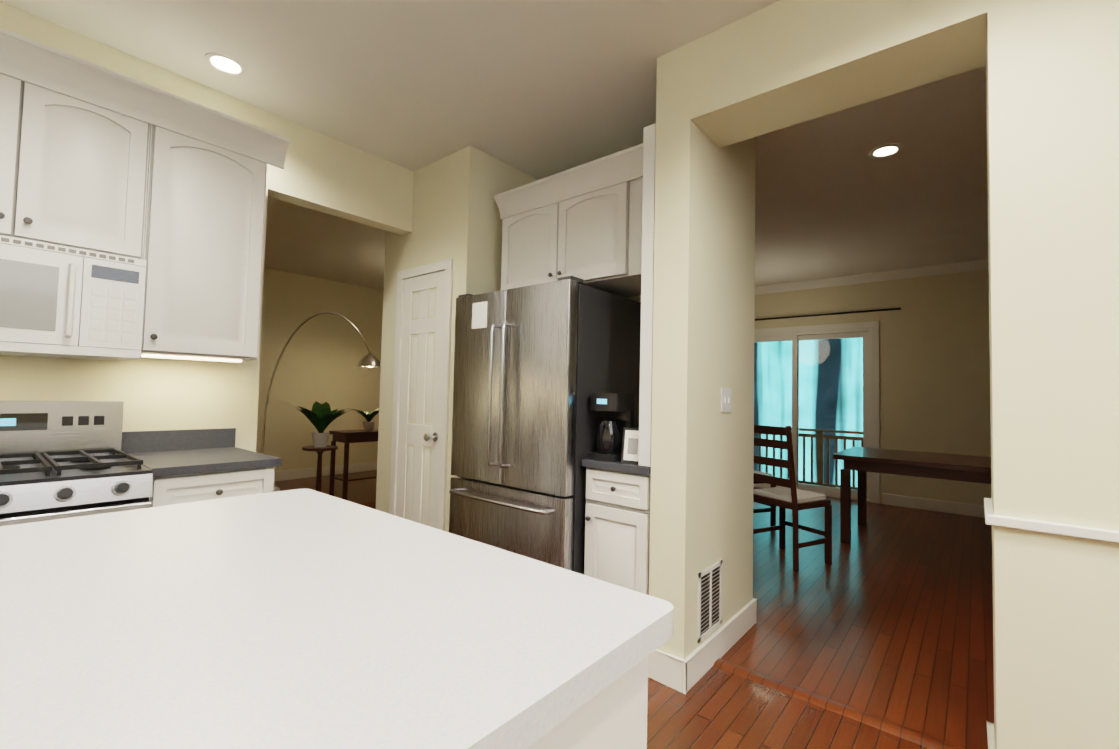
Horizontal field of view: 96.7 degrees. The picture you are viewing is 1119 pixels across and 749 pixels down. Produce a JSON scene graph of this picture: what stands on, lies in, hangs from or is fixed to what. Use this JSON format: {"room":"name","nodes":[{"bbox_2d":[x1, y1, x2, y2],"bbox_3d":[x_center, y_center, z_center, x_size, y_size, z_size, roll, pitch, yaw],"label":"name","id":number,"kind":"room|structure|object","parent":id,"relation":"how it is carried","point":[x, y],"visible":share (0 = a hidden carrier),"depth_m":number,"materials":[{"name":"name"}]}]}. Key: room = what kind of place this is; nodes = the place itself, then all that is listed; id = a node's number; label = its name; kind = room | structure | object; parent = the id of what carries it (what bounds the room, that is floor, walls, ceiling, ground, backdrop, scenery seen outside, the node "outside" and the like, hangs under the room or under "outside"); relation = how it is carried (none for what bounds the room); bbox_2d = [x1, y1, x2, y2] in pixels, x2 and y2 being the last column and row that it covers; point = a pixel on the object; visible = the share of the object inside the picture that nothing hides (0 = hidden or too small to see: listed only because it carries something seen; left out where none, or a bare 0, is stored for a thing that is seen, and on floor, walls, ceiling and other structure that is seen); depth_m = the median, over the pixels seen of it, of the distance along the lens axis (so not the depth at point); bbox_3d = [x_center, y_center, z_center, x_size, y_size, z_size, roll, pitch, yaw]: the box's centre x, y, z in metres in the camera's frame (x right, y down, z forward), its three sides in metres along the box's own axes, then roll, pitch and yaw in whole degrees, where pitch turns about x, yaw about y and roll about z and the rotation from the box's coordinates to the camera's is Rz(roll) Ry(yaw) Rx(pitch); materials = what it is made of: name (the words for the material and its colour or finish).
{"room":"kitchen","nodes":[
{"label":"kitchen","id":0,"kind":"room"},
{"bbox_2d":[0,1,491,531],"bbox_3d":[-2.025,-0.116,2.471,0.150,2.800,4.250,-1,-3,40],"label":"wall","id":1,"kind":"structure","parent":0,"point":[425,218],"depth_m":3.25,"materials":[{"name":"beige paint"}]},
{"bbox_2d":[0,28,289,361],"bbox_3d":[-2.359,-0.683,1.650,0.416,1.137,2.566,-1,-3,40],"label":"upper cabinet","id":2,"kind":"object","parent":1,"relation":"attached to","point":[169,188],"visible":1,"depth_m":2.07,"materials":[{"name":"white paint"}]},
{"bbox_2d":[0,235,145,360],"bbox_3d":[-2.120,-0.289,1.908,0.444,0.417,0.756,-1,-3,40],"label":"over-the-range microwave","id":3,"kind":"object","parent":2,"relation":"attached to","point":[58,301],"visible":1,"depth_m":1.91,"materials":[{"name":"white plastic"},{"name":"glass"}]},
{"bbox_2d":[389,259,452,530],"bbox_3d":[-0.966,0.297,3.356,0.620,2.092,0.116,-1,-3,40],"label":"door","id":4,"kind":"structure","parent":1,"relation":"attached to","point":[419,434],"depth_m":3.37,"materials":[{"name":"white paint"}]},
{"bbox_2d":[0,0,987,289],"bbox_3d":[0.654,-1.480,3.171,11.440,0.100,8.940,-1,-3,40],"label":"ceiling","id":5,"kind":"structure","parent":0,"point":[540,88],"depth_m":2.71,"materials":[{"name":"paint"}]},
{"bbox_2d":[204,52,245,75],"bbox_3d":[-1.623,-1.506,2.417,0.170,0.007,0.170,-1,-3,40],"label":"recessed light","id":6,"kind":"object","parent":5,"relation":"in","point":[224,63],"visible":1,"depth_m":2.41,"materials":[{"name":"white paint"}]},
{"bbox_2d":[870,144,901,157],"bbox_3d":[2.041,-1.397,3.113,0.170,0.007,0.170,-1,-3,40],"label":"recessed light","id":7,"kind":"object","parent":5,"relation":"in","point":[886,150],"visible":0.98,"depth_m":3.11,"materials":[{"name":"white paint"}]},
{"bbox_2d":[492,216,640,301],"bbox_3d":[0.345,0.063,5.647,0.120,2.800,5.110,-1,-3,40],"label":"wall","id":8,"kind":"structure","parent":0,"point":[497,223],"depth_m":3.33,"materials":[{"name":"beige paint"}]},
{"bbox_2d":[274,462,376,480],"bbox_3d":[-3.076,1.393,7.388,0.016,0.130,5.380,-1,-3,40],"label":"baseboard","id":9,"kind":"structure","parent":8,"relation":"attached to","point":[368,466],"depth_m":6.98,"materials":[{"name":"white paint"}]},
{"bbox_2d":[753,321,879,503],"bbox_3d":[3.168,0.463,6.688,1.940,2.215,0.115,-1,-3,40],"label":"sliding glass door","id":10,"kind":"structure","parent":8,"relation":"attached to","point":[818,391],"depth_m":6.52,"materials":[{"name":"white paint"}]},
{"bbox_2d":[754,308,900,320],"bbox_3d":[3.038,-0.765,6.737,2.640,0.049,0.114,-1,-3,40],"label":"curtain rod","id":11,"kind":"object","parent":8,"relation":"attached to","point":[829,314],"visible":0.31,"depth_m":6.33,"materials":[{"name":"black metal"}]},
{"bbox_2d":[883,493,984,517],"bbox_3d":[5.775,1.469,4.376,4.950,0.130,0.016,-1,-3,40],"label":"baseboard","id":12,"kind":"structure","parent":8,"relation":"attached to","point":[974,510],"depth_m":5.64,"materials":[{"name":"white paint"}]},
{"bbox_2d":[274,470,993,748],"bbox_3d":[0.590,1.417,3.056,11.440,0.100,8.940,-1,-3,40],"label":"floor","id":13,"kind":"structure","parent":0,"point":[887,614],"depth_m":2.55,"materials":[{"name":"brown wood"}]},
{"bbox_2d":[0,401,152,525],"bbox_3d":[-2.005,0.680,1.755,0.738,1.155,0.760,-1,-3,40],"label":"range","id":14,"kind":"object","parent":13,"relation":"on","point":[63,459],"visible":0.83,"depth_m":1.86,"materials":[{"name":"metal"}]},
{"bbox_2d":[121,428,280,506],"bbox_3d":[-1.666,0.780,2.276,0.648,1.010,0.469,-1,-3,40],"label":"base cabinet","id":15,"kind":"object","parent":13,"relation":"on","point":[192,465],"depth_m":2.19,"materials":[{"name":"white paint"}]},
{"bbox_2d":[302,445,337,491],"bbox_3d":[-2.513,1.071,5.197,0.340,0.625,0.340,-1,-3,40],"label":"plant stand","id":16,"kind":"object","parent":13,"relation":"on","point":[319,450],"visible":0.69,"depth_m":5.17,"materials":[{"name":"brown wood"}]},
{"bbox_2d":[282,401,347,446],"bbox_3d":[-2.579,0.509,5.212,0.680,0.493,0.716,-1,-3,40],"label":"potted plant","id":17,"kind":"object","parent":16,"relation":"on","point":[321,417],"visible":1,"depth_m":5.17,"materials":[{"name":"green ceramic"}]},
{"bbox_2d":[261,312,380,491],"bbox_3d":[-2.909,0.317,6.008,1.485,2.178,0.296,3,-3,-41],"label":"arc floor lamp","id":18,"kind":"object","parent":13,"relation":"on","point":[369,360],"visible":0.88,"depth_m":6.01,"materials":[{"name":"silver metal"}]},
{"bbox_2d":[329,429,377,497],"bbox_3d":[-2.356,1.049,6.007,0.400,0.740,0.700,-1,-3,40],"label":"console table","id":19,"kind":"object","parent":13,"relation":"on","point":[346,437],"visible":0.56,"depth_m":5.82,"materials":[{"name":"brown wood"}]},
{"bbox_2d":[347,408,378,430],"bbox_3d":[-2.284,0.540,6.011,0.487,0.278,0.604,-1,-3,40],"label":"potted plant","id":20,"kind":"object","parent":19,"relation":"on","point":[368,424],"visible":0.92,"depth_m":5.98,"materials":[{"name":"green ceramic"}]},
{"bbox_2d":[449,276,640,574],"bbox_3d":[-0.077,0.438,2.974,0.888,1.820,0.869,-1,-3,40],"label":"fridge","id":21,"kind":"object","parent":13,"relation":"on","point":[536,366],"visible":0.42,"depth_m":2.62,"materials":[{"name":"grey metal"}]},
{"bbox_2d":[532,660,647,748],"bbox_3d":[-0.565,0.812,0.834,1.206,0.880,0.707,-1,-3,40],"label":"kitchen island","id":22,"kind":"object","parent":13,"relation":"on","point":[618,720],"depth_m":0.67,"materials":[{"name":"white paint"}]},
{"bbox_2d":[0,488,673,748],"bbox_3d":[-0.548,0.353,0.865,1.270,0.040,0.750,-1,-3,40],"label":"island countertop","id":23,"kind":"structure","parent":22,"relation":"on","point":[305,618],"depth_m":0.64,"materials":[{"name":"white stone"}]},
{"bbox_2d":[582,459,650,594],"bbox_3d":[0.474,0.841,2.606,0.376,1.010,0.735,-1,-3,40],"label":"base cabinet","id":24,"kind":"object","parent":13,"relation":"on","point":[617,530],"visible":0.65,"depth_m":2.34,"materials":[{"name":"white paint"}]},
{"bbox_2d":[588,393,634,461],"bbox_3d":[0.266,0.259,2.518,0.164,0.330,0.203,-1,-3,40],"label":"drip coffee maker","id":25,"kind":"object","parent":24,"relation":"on","point":[618,409],"visible":0.92,"depth_m":2.45,"materials":[{"name":"black plastic"}]},
{"bbox_2d":[621,427,638,463],"bbox_3d":[0.355,0.338,2.370,0.112,0.167,0.053,0,-3,30],"label":"framed picture","id":26,"kind":"object","parent":24,"relation":"on","point":[630,448],"visible":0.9,"depth_m":2.36,"materials":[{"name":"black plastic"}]},
{"bbox_2d":[753,470,775,525],"bbox_3d":[1.763,0.943,4.864,0.498,1.042,0.440,2,-2,-22],"label":"dining chair","id":27,"kind":"object","parent":13,"relation":"on","point":[772,509],"visible":0.15,"depth_m":4.73,"materials":[{"name":"brown wood"}]},
{"bbox_2d":[753,425,831,571],"bbox_3d":[1.741,0.902,3.836,0.498,1.042,0.440,2,-3,-28],"label":"dining chair","id":28,"kind":"object","parent":13,"relation":"on","point":[788,495],"visible":0.77,"depth_m":3.72,"materials":[{"name":"brown wood"}]},
{"bbox_2d":[713,658,964,748],"bbox_3d":[1.100,1.331,2.006,0.988,0.011,0.080,-1,-3,40],"label":"trim","id":29,"kind":"structure","parent":13,"relation":"on","point":[907,733],"depth_m":1.98,"materials":[{"name":"brown wood"}]},
{"bbox_2d":[833,447,990,543],"bbox_3d":[3.399,1.091,4.115,1.850,0.760,1.000,-1,-3,40],"label":"dining table","id":30,"kind":"object","parent":13,"relation":"on","point":[862,461],"visible":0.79,"depth_m":4.23,"materials":[{"name":"brown wood"}]},
{"bbox_2d":[755,259,988,294],"bbox_3d":[4.883,-1.204,5.239,7.380,0.100,0.080,-1,-3,40],"label":"crown molding","id":31,"kind":"structure","parent":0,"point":[966,266],"depth_m":6.06,"materials":[{"name":"white paint"}]},
{"bbox_2d":[649,0,1118,748],"bbox_3d":[2.523,-0.085,0.712,5.200,2.800,0.340,-1,-3,40],"label":"wall","id":32,"kind":"structure","parent":0,"point":[1008,362],"depth_m":1.75,"materials":[{"name":"beige paint"}]},
{"bbox_2d":[494,123,655,466],"bbox_3d":[0.177,-0.353,2.934,1.234,1.583,0.696,-1,-3,40],"label":"upper cabinet","id":33,"kind":"object","parent":32,"relation":"attached to","point":[591,224],"visible":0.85,"depth_m":2.75,"materials":[{"name":"white paint"}]},
{"bbox_2d":[697,560,721,642],"bbox_3d":[0.698,1.039,2.295,0.008,0.300,0.260,-1,-3,40],"label":"air vent","id":34,"kind":"object","parent":32,"relation":"in","point":[709,599],"visible":1,"depth_m":2.29,"materials":[{"name":"white metal"}]},
{"bbox_2d":[674,598,756,693],"bbox_3d":[0.790,1.280,2.393,0.020,0.130,0.850,-1,-3,40],"label":"baseboard","id":35,"kind":"structure","parent":32,"relation":"attached to","point":[685,675],"depth_m":2.28,"materials":[{"name":"white paint"}]},
{"bbox_2d":[721,388,731,411],"bbox_3d":[0.829,0.127,2.460,0.012,0.120,0.120,-1,-3,40],"label":"light switch","id":36,"kind":"object","parent":32,"relation":"attached to","point":[726,399],"visible":1,"depth_m":2.46,"materials":[{"name":"white plastic"}]},
{"bbox_2d":[986,721,994,748],"bbox_3d":[3.033,1.250,0.415,4.060,0.130,0.020,-1,-3,40],"label":"baseboard","id":37,"kind":"structure","parent":32,"relation":"attached to","point":[990,726],"depth_m":1.65,"materials":[{"name":"white paint"}]},
{"bbox_2d":[984,498,1118,542],"bbox_3d":[1.716,0.438,1.345,0.860,0.030,0.360,-1,-3,40],"label":"trim","id":38,"kind":"structure","parent":32,"relation":"attached to","point":[1092,533],"depth_m":1.40,"materials":[{"name":"white paint"}]}
]}

